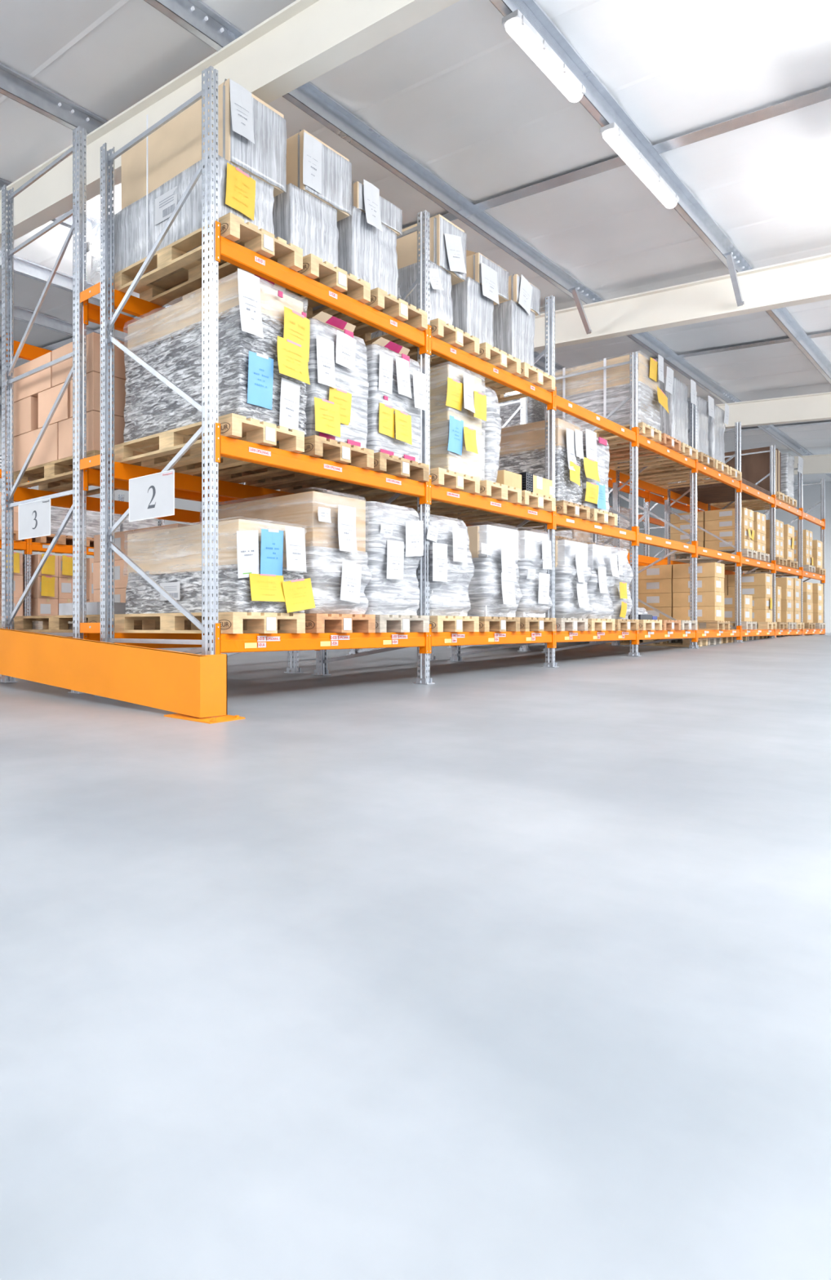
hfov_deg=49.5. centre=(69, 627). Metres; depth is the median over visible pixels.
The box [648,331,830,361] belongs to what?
beam
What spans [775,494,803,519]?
beam
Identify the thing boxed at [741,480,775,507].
beam
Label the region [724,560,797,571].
pallet
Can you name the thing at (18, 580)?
carton
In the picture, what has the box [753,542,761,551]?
carton
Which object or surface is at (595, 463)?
load
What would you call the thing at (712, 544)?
carton
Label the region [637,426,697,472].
beam
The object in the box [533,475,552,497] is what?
carton
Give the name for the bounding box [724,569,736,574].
beam
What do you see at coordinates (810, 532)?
carton
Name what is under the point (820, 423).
trim
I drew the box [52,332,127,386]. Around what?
carton
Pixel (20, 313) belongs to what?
trim
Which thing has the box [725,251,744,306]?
trim
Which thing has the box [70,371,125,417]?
carton
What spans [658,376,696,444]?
load
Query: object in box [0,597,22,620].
carton
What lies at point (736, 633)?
beam
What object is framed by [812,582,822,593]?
carton
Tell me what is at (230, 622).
pallet
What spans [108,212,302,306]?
pallet
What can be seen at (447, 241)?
load
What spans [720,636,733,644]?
pallet
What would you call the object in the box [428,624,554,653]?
beam
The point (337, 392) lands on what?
load
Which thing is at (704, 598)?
carton
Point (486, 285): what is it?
load
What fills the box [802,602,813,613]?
carton
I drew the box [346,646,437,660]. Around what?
frame
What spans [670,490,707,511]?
beam
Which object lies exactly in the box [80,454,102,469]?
spacer
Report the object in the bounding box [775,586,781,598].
carton
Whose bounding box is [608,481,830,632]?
wall
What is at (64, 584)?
carton
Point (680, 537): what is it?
carton
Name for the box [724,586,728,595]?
carton
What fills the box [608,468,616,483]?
beam
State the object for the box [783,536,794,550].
carton
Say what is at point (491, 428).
load
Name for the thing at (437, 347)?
beam
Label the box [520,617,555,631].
pallet
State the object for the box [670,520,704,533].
carton
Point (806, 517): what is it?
beam
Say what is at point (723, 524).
carton
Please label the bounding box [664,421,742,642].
frame
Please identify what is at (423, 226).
frame
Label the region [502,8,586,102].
lamp
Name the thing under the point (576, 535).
load
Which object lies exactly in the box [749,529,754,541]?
carton
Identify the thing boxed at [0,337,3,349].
trim
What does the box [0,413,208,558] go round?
wall
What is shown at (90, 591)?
carton
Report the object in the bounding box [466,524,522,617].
load
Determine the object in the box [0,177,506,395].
trim
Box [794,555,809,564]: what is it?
carton
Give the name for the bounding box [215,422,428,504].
beam
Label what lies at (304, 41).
beam
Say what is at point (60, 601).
carton
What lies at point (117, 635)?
beam
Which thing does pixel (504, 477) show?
carton
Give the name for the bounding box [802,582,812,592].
carton
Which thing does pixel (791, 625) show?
pallet
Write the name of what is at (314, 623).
pallet
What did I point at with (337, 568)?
load
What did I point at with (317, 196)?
load
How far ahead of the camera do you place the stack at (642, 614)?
10.66 m
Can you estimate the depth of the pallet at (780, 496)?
16.20 m
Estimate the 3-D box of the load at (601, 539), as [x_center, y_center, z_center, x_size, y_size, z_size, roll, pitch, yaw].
[8.942,-1.762,13.892,0.821,0.709,1.160,0,0,-39]
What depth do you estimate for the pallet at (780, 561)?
16.00 m
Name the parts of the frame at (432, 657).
foot plate, post, foot plate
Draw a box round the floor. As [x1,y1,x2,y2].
[0,632,830,1279]
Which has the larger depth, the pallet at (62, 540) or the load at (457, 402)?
the pallet at (62, 540)
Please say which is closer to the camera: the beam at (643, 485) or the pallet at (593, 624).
the pallet at (593, 624)
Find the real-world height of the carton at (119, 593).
0.268 m
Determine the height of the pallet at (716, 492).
0.116 m
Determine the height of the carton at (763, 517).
0.188 m
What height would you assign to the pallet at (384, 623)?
0.144 m
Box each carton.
[0,492,18,512]
[0,511,18,530]
[0,551,22,575]
[0,574,22,597]
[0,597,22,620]
[13,351,53,402]
[13,395,38,436]
[13,422,58,471]
[22,553,57,577]
[22,575,57,599]
[22,598,57,616]
[38,382,71,428]
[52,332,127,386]
[57,555,78,577]
[57,577,78,599]
[57,599,78,615]
[58,410,124,459]
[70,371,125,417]
[86,557,93,578]
[86,578,94,599]
[93,529,133,562]
[93,560,128,589]
[93,587,126,602]
[133,523,192,533]
[182,267,285,300]
[311,311,355,332]
[370,337,409,355]
[496,470,521,488]
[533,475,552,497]
[638,564,672,579]
[638,578,672,593]
[638,592,674,607]
[644,607,672,620]
[670,511,704,524]
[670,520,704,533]
[670,531,704,542]
[670,541,704,552]
[672,562,724,578]
[672,577,724,592]
[672,591,724,607]
[672,606,724,621]
[704,507,748,520]
[704,517,748,530]
[704,528,751,541]
[704,538,749,550]
[724,574,728,586]
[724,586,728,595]
[724,595,752,608]
[724,608,751,621]
[728,573,772,586]
[728,585,772,598]
[748,509,753,520]
[748,519,753,530]
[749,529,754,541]
[749,540,753,550]
[751,597,772,609]
[751,609,772,622]
[753,511,761,523]
[753,521,761,533]
[753,532,761,542]
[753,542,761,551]
[761,513,765,524]
[761,523,765,534]
[761,533,765,544]
[761,543,765,553]
[765,519,779,529]
[765,528,779,539]
[765,537,779,548]
[765,547,779,556]
[775,577,793,589]
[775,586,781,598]
[775,598,781,610]
[775,610,781,622]
[779,520,783,531]
[779,529,783,540]
[779,539,783,549]
[779,548,783,557]
[781,588,793,599]
[781,600,793,611]
[781,611,793,622]
[783,524,794,537]
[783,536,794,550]
[783,547,794,560]
[792,577,800,590]
[792,600,800,611]
[793,589,800,600]
[793,611,800,622]
[794,529,808,539]
[794,537,808,547]
[794,546,808,556]
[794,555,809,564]
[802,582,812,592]
[802,591,812,602]
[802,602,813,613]
[802,612,813,622]
[808,530,812,540]
[808,539,812,549]
[808,548,812,557]
[809,556,813,565]
[812,539,822,551]
[812,549,822,559]
[812,558,822,568]
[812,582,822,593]
[812,593,823,603]
[813,603,822,613]
[813,613,822,622]
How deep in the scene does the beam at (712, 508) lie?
16.60 m
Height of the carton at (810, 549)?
0.198 m
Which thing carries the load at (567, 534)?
on the pallet at (557, 538)
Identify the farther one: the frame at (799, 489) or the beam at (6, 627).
the frame at (799, 489)
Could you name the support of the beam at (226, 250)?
attached to the frame at (107, 161)
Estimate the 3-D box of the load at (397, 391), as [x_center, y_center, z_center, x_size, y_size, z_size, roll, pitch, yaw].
[2.428,-1.859,6.939,0.807,0.902,1.236,0,0,-39]
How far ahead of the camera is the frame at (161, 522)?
14.02 m
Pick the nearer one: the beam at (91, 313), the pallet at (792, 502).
the beam at (91, 313)
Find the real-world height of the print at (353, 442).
0.040 m
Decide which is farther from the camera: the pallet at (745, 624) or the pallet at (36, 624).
the pallet at (745, 624)
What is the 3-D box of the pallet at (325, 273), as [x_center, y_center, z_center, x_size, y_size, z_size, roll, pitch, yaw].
[1.695,-2.648,6.371,0.802,0.144,1.203,0,0,-39]
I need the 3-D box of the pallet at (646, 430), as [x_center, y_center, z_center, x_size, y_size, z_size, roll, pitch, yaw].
[7.540,-2.648,11.023,0.802,0.144,1.203,0,0,-39]
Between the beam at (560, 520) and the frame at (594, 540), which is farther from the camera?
the frame at (594, 540)
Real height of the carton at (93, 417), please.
0.318 m
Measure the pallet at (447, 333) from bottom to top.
0.144 m
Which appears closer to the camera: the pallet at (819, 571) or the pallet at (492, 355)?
the pallet at (492, 355)
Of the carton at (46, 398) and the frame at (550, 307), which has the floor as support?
the frame at (550, 307)
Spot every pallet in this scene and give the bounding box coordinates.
[0,528,22,541]
[0,533,78,551]
[13,449,141,496]
[13,614,142,632]
[32,621,72,629]
[41,537,93,553]
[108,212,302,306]
[112,413,304,475]
[112,612,305,633]
[193,435,373,487]
[246,613,375,633]
[262,452,429,495]
[266,253,370,319]
[312,287,427,345]
[324,614,429,632]
[327,467,479,504]
[373,318,479,367]
[376,480,521,514]
[429,342,520,383]
[429,489,555,520]
[429,615,479,631]
[458,500,590,527]
[474,361,555,402]
[479,616,519,631]
[495,508,617,533]
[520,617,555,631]
[555,535,575,541]
[555,617,587,631]
[575,539,595,544]
[587,618,615,631]
[593,422,661,449]
[605,637,707,647]
[608,432,680,461]
[608,442,697,471]
[615,618,639,630]
[617,452,715,477]
[638,459,728,483]
[639,619,662,630]
[639,637,721,645]
[650,466,742,488]
[662,619,680,630]
[670,478,769,503]
[670,548,757,562]
[680,620,697,630]
[684,551,769,564]
[697,621,729,629]
[697,622,777,629]
[697,629,767,639]
[699,621,756,629]
[710,491,787,508]
[720,496,796,511]
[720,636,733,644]
[724,556,786,568]
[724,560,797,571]
[733,636,746,641]
[742,564,815,573]
[746,635,757,640]
[755,567,825,577]
[756,622,787,629]
[756,622,796,629]
[796,622,804,629]
[804,622,815,629]
[815,622,825,628]
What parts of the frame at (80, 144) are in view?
post, foot plate, foot plate, post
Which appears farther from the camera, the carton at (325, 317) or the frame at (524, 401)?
the frame at (524, 401)
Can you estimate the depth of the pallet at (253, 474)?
6.18 m
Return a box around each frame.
[0,125,86,693]
[0,480,31,616]
[93,65,217,697]
[118,493,164,525]
[212,483,302,673]
[311,209,435,684]
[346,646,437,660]
[447,392,531,651]
[448,295,559,667]
[541,351,641,656]
[589,533,599,644]
[608,481,649,587]
[609,391,698,648]
[631,480,687,599]
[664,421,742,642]
[706,444,777,638]
[741,463,804,635]
[764,478,826,635]
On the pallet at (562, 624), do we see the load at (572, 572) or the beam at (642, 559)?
the load at (572, 572)
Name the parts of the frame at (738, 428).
post, post, foot plate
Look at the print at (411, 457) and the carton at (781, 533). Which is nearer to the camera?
the print at (411, 457)
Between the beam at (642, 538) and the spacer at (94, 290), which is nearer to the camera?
the spacer at (94, 290)
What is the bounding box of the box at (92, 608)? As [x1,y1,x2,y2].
[58,601,125,615]
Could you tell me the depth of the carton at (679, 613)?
12.85 m
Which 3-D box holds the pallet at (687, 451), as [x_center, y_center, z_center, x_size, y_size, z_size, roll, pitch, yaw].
[8.972,-2.648,12.162,0.802,0.144,1.203,0,0,-39]
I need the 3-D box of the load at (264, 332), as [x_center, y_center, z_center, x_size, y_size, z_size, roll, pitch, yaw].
[1.093,-1.899,5.888,0.859,1.007,1.276,0,0,-39]
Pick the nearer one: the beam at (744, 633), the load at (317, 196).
the load at (317, 196)
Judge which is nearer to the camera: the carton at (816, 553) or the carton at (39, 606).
the carton at (39, 606)
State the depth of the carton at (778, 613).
15.68 m
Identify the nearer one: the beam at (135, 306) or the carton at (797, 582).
the beam at (135, 306)
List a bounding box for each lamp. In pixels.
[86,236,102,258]
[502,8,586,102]
[600,121,679,208]
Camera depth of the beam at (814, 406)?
14.95 m
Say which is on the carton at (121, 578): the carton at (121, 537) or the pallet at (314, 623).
the carton at (121, 537)
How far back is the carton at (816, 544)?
18.46 m
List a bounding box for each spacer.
[80,281,102,302]
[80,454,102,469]
[80,622,100,632]
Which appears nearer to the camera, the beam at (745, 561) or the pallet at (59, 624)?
the pallet at (59, 624)
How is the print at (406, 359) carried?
attached to the load at (397, 391)
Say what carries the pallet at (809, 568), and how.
on the beam
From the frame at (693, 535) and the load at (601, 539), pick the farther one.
the load at (601, 539)
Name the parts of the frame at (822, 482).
post, post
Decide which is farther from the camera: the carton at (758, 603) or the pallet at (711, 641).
the carton at (758, 603)
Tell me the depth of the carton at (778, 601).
15.68 m
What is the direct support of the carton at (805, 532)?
on the carton at (805, 541)
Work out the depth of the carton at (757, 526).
14.60 m
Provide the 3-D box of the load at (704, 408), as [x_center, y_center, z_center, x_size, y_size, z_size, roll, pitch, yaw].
[9.741,-3.206,12.773,0.841,0.970,1.208,0,0,-39]
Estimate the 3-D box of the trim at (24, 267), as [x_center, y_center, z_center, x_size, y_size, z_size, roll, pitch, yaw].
[6.854,-4.962,16.676,38.194,0.169,0.113,0,0,-39]
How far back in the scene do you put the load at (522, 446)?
8.85 m
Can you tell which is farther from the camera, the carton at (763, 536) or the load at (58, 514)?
the carton at (763, 536)
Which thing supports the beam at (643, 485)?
attached to the frame at (693, 535)
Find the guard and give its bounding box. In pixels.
[0,627,244,724]
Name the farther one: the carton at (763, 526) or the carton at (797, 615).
the carton at (797, 615)
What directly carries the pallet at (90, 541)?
on the beam at (33, 546)
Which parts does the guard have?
plate, corner panel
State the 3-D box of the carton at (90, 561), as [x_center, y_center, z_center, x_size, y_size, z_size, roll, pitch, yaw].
[0.215,-0.926,12.656,0.379,0.328,0.799,0,0,-39]
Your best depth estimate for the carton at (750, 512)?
14.25 m
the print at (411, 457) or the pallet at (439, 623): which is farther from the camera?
the pallet at (439, 623)
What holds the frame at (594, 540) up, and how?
on the floor
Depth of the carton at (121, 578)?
7.42 m
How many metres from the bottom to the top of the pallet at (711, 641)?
0.190 m
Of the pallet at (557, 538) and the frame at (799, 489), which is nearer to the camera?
the pallet at (557, 538)
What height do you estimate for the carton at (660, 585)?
0.238 m
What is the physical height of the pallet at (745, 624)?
0.144 m
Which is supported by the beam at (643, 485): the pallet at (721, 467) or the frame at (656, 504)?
the pallet at (721, 467)
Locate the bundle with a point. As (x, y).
(754, 467)
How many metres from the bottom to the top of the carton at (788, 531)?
0.248 m
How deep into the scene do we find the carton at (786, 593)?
16.24 m
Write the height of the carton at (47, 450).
0.318 m
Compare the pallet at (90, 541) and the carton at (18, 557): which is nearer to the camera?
the carton at (18, 557)
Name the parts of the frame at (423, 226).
foot plate, post, post, foot plate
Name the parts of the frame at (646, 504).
post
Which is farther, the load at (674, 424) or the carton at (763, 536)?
the carton at (763, 536)
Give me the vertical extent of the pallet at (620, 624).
0.144 m
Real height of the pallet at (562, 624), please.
0.144 m
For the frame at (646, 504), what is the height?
4.286 m
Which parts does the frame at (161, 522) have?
post, post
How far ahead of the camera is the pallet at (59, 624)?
6.70 m
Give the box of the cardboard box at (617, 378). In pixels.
[556,365,648,390]
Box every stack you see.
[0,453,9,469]
[627,607,657,619]
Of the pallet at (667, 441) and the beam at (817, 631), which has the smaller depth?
the pallet at (667, 441)
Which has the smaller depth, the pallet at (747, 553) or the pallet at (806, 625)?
the pallet at (747, 553)
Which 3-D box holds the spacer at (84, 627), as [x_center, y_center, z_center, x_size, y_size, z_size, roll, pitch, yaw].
[0.180,0.005,6.018,0.062,0.079,0.246,0,0,-39]
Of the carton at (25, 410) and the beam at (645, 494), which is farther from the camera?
the beam at (645, 494)
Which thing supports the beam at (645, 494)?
attached to the frame at (594, 540)
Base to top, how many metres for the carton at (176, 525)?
0.268 m
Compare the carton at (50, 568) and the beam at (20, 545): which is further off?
the carton at (50, 568)
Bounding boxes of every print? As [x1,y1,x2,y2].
[278,290,283,297]
[319,432,335,439]
[344,328,353,337]
[346,439,360,446]
[380,448,393,455]
[401,353,409,367]
[404,454,415,461]
[598,436,606,445]
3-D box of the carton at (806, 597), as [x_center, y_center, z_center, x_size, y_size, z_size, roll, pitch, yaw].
[16.746,-0.676,17.989,0.697,0.228,0.569,0,0,-39]
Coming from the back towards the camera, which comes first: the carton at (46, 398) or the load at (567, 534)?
the load at (567, 534)
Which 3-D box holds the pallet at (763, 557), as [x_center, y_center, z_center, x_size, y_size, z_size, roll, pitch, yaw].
[12.845,-1.335,15.246,0.800,0.144,1.200,0,0,-39]
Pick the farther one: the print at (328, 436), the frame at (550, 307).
the frame at (550, 307)
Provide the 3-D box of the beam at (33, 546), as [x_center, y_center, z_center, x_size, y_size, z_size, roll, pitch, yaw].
[0.482,-1.204,12.386,2.794,0.255,0.060,0,0,-39]
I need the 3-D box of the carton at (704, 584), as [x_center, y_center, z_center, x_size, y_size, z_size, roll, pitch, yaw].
[10.588,-0.701,13.090,0.597,0.238,0.569,0,0,-39]
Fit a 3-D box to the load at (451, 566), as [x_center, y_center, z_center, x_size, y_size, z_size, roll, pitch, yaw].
[3.130,-0.566,7.513,0.954,0.931,1.251,0,0,-36]
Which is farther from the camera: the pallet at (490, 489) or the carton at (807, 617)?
the carton at (807, 617)
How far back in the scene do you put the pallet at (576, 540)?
12.71 m
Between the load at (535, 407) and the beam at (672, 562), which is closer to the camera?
the load at (535, 407)
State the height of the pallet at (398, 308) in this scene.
0.144 m
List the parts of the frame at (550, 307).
post, foot plate, post, foot plate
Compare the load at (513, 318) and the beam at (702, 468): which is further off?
the beam at (702, 468)
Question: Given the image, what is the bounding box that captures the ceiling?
[0,0,830,491]
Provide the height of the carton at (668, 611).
0.238 m
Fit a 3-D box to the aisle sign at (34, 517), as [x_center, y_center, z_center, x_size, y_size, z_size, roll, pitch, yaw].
[-0.299,-0.905,6.537,0.004,0.305,0.460,0,0,-39]
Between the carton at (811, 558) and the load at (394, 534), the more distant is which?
the carton at (811, 558)
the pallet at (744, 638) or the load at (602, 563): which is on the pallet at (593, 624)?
the load at (602, 563)
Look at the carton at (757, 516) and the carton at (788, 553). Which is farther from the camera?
the carton at (788, 553)
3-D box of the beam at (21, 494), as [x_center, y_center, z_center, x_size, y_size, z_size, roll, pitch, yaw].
[0.526,-1.204,7.833,2.794,0.255,0.060,0,0,-39]
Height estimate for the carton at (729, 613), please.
0.238 m
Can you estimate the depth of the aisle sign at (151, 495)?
5.44 m
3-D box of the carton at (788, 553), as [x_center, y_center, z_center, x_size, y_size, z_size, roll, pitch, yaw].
[15.134,-1.533,16.720,0.697,0.248,0.569,0,0,-39]
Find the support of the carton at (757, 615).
on the pallet at (761, 625)
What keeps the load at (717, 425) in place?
on the pallet at (721, 467)
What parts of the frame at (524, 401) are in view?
post, foot plate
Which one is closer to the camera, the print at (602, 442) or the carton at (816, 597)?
the print at (602, 442)
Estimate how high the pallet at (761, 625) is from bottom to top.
0.144 m
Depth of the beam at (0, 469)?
11.20 m
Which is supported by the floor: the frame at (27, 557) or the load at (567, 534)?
the frame at (27, 557)
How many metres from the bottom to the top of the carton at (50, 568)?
0.337 m
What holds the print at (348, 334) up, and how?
attached to the load at (337, 392)
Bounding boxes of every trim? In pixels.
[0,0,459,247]
[0,62,567,372]
[0,86,830,365]
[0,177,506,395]
[0,250,102,302]
[0,300,613,496]
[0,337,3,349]
[0,386,9,395]
[143,0,830,477]
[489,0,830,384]
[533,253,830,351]
[571,286,591,333]
[608,453,830,484]
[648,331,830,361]
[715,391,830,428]
[724,421,830,432]
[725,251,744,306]
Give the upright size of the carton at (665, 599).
0.238 m
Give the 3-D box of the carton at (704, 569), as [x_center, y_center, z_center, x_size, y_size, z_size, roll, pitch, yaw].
[10.586,-0.941,13.082,0.597,0.238,0.569,0,0,-39]
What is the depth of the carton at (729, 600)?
14.06 m
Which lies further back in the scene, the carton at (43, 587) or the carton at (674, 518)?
the carton at (674, 518)
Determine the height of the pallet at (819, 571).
0.144 m
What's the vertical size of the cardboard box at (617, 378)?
0.443 m
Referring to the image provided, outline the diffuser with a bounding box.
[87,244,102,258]
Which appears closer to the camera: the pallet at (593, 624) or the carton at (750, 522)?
the pallet at (593, 624)
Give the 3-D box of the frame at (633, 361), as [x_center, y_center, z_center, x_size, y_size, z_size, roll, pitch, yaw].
[7.174,-1.627,10.721,0.140,4.026,1.160,0,0,-39]
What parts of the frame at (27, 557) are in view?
post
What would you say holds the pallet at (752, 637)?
on the floor
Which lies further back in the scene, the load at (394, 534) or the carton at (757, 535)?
the carton at (757, 535)
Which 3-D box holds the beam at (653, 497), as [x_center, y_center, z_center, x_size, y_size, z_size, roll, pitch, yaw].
[12.141,-2.518,15.721,2.794,0.255,0.060,0,0,-39]
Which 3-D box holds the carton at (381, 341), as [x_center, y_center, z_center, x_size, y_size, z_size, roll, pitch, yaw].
[2.612,-2.361,6.827,0.600,0.103,0.552,0,0,-39]
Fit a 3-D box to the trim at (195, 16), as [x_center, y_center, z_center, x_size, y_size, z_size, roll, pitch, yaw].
[9.862,-4.553,12.896,38.194,0.169,0.113,0,0,-39]
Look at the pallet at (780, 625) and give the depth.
15.81 m
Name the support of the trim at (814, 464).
attached to the wall at (811, 493)
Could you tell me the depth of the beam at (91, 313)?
6.22 m
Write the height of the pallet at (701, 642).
0.190 m
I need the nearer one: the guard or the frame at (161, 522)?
the guard
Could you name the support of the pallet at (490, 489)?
on the beam
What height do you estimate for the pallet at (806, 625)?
0.144 m
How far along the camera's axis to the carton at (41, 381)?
6.83 m
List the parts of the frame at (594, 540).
post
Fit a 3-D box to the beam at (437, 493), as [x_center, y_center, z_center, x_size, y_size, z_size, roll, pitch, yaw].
[4.218,-1.204,7.691,2.794,0.255,0.060,0,0,-39]
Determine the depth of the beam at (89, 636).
6.18 m
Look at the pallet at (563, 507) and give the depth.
9.10 m
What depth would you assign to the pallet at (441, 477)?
7.30 m
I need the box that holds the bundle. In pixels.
[710,446,781,492]
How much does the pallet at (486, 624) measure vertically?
0.144 m
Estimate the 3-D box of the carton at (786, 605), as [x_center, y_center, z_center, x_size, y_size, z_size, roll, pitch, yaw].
[15.028,-0.454,16.617,0.697,0.234,0.569,0,0,-39]
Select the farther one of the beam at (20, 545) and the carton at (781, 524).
the carton at (781, 524)
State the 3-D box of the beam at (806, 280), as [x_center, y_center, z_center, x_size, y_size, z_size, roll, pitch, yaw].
[6.198,-4.375,12.117,0.200,2.456,23.500,0,0,-39]
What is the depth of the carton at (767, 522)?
15.69 m
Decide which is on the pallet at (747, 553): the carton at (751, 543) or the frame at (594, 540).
the carton at (751, 543)
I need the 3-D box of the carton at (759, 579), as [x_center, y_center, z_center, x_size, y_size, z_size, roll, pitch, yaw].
[13.457,-0.924,15.372,0.597,0.234,0.569,0,0,-39]
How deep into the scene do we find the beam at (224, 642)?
5.77 m
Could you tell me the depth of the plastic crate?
8.04 m
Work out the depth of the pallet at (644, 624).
10.56 m
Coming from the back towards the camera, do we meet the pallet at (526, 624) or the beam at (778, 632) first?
the beam at (778, 632)
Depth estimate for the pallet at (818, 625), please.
18.43 m
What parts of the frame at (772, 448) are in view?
post, post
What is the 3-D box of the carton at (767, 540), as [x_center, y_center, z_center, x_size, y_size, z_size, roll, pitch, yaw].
[14.143,-1.693,15.930,0.357,0.188,0.569,0,0,-39]
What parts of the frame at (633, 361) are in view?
post, post, foot plate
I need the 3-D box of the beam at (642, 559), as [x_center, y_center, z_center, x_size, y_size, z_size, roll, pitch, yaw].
[10.130,-1.204,13.751,2.794,0.255,0.060,0,0,-39]
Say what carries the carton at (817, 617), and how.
on the pallet at (818, 625)
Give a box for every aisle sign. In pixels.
[18,497,50,539]
[128,469,174,522]
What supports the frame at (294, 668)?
on the floor
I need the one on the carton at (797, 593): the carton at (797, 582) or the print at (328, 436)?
the carton at (797, 582)
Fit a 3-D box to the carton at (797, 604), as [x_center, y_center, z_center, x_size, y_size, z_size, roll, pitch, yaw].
[15.688,-0.461,17.144,0.637,0.238,0.569,0,0,-39]
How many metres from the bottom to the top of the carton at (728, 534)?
0.194 m
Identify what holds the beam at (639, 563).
attached to the frame at (594, 540)
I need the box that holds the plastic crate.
[518,471,533,492]
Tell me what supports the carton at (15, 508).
on the carton at (15, 514)
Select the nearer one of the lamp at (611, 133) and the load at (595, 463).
the lamp at (611, 133)
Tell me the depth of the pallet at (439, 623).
7.08 m
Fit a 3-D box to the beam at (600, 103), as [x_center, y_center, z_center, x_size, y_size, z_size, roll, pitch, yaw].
[10.865,-4.418,11.637,38.194,0.169,0.113,0,0,-39]
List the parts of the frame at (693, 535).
foot plate, post, post, foot plate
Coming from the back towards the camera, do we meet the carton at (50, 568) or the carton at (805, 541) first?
the carton at (805, 541)
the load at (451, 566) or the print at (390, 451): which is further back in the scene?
the load at (451, 566)
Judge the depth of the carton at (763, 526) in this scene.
14.89 m
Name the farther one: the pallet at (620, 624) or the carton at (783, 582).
the carton at (783, 582)
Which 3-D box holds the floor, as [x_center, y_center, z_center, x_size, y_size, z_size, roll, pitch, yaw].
[2.500,0.596,25.500,85.000,0.809,69.000,0,0,0]
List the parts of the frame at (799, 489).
post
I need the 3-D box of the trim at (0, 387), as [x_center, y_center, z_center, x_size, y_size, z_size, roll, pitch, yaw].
[2.844,-5.506,21.715,38.194,0.169,0.113,0,0,-39]
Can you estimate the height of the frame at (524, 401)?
4.286 m
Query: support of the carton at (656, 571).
on the carton at (660, 585)
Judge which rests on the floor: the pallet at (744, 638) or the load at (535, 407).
the pallet at (744, 638)
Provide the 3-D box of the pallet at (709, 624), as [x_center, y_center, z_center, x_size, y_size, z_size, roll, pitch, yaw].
[10.482,-0.028,13.366,0.800,0.144,1.200,0,0,-39]
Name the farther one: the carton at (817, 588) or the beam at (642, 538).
the carton at (817, 588)
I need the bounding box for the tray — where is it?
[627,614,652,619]
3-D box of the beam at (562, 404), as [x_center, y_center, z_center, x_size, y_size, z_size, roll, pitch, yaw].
[6.409,-2.518,9.434,2.794,0.255,0.060,0,0,-39]
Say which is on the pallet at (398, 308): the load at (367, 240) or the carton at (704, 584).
the load at (367, 240)
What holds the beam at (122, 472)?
attached to the frame at (107, 161)
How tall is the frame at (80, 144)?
4.449 m
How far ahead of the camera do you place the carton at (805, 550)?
17.66 m
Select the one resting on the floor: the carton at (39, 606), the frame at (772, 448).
the frame at (772, 448)
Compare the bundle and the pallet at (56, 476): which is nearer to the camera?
the pallet at (56, 476)
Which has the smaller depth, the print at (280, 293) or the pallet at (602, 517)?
the print at (280, 293)
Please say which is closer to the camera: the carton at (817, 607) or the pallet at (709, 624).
the pallet at (709, 624)
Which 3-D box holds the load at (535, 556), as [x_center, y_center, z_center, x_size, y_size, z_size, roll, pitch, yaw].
[4.656,-0.586,8.721,0.767,0.969,1.246,0,0,-39]
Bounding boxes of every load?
[6,506,78,538]
[86,510,120,537]
[88,78,286,288]
[120,514,157,531]
[123,268,310,442]
[124,519,315,613]
[200,490,372,614]
[272,128,351,266]
[276,318,368,448]
[312,179,402,311]
[364,501,424,615]
[365,343,426,462]
[370,213,466,337]
[377,364,486,495]
[416,514,474,616]
[429,249,508,357]
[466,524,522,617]
[481,386,502,482]
[493,273,540,366]
[498,392,544,427]
[498,417,583,504]
[515,529,552,617]
[546,539,592,618]
[555,352,673,439]
[555,529,572,538]
[571,529,593,542]
[581,428,609,512]
[585,542,619,618]
[591,506,613,546]
[610,546,633,619]
[611,506,631,550]
[620,395,714,462]
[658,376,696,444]
[707,403,728,463]
[781,453,803,498]
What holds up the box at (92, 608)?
on the pallet at (59, 624)
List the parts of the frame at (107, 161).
post, post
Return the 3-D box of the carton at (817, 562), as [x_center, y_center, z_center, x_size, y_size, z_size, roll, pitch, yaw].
[17.799,-1.518,18.842,0.717,0.218,0.569,0,0,-39]
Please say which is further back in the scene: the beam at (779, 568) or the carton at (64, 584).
the beam at (779, 568)
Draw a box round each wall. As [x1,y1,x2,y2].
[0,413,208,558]
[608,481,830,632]
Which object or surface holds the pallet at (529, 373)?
on the beam
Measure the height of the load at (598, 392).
1.049 m
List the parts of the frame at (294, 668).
post, foot plate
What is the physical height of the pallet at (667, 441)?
0.144 m
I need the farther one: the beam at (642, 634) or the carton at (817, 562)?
the carton at (817, 562)
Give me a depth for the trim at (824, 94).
7.20 m
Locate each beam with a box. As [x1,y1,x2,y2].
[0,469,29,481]
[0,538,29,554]
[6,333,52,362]
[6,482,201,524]
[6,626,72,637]
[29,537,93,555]
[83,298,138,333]
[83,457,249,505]
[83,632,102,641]
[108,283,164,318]
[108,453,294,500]
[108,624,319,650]
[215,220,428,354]
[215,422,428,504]
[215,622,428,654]
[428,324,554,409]
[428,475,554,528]
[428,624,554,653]
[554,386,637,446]
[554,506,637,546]
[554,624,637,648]
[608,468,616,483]
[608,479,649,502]
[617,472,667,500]
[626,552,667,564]
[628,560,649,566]
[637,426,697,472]
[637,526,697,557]
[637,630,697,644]
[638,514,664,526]
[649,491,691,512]
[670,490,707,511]
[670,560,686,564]
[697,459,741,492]
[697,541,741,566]
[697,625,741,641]
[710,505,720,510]
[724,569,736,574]
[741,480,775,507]
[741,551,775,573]
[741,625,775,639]
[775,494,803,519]
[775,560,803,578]
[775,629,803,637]
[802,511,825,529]
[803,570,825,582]
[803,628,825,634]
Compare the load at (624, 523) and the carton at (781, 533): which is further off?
the carton at (781, 533)

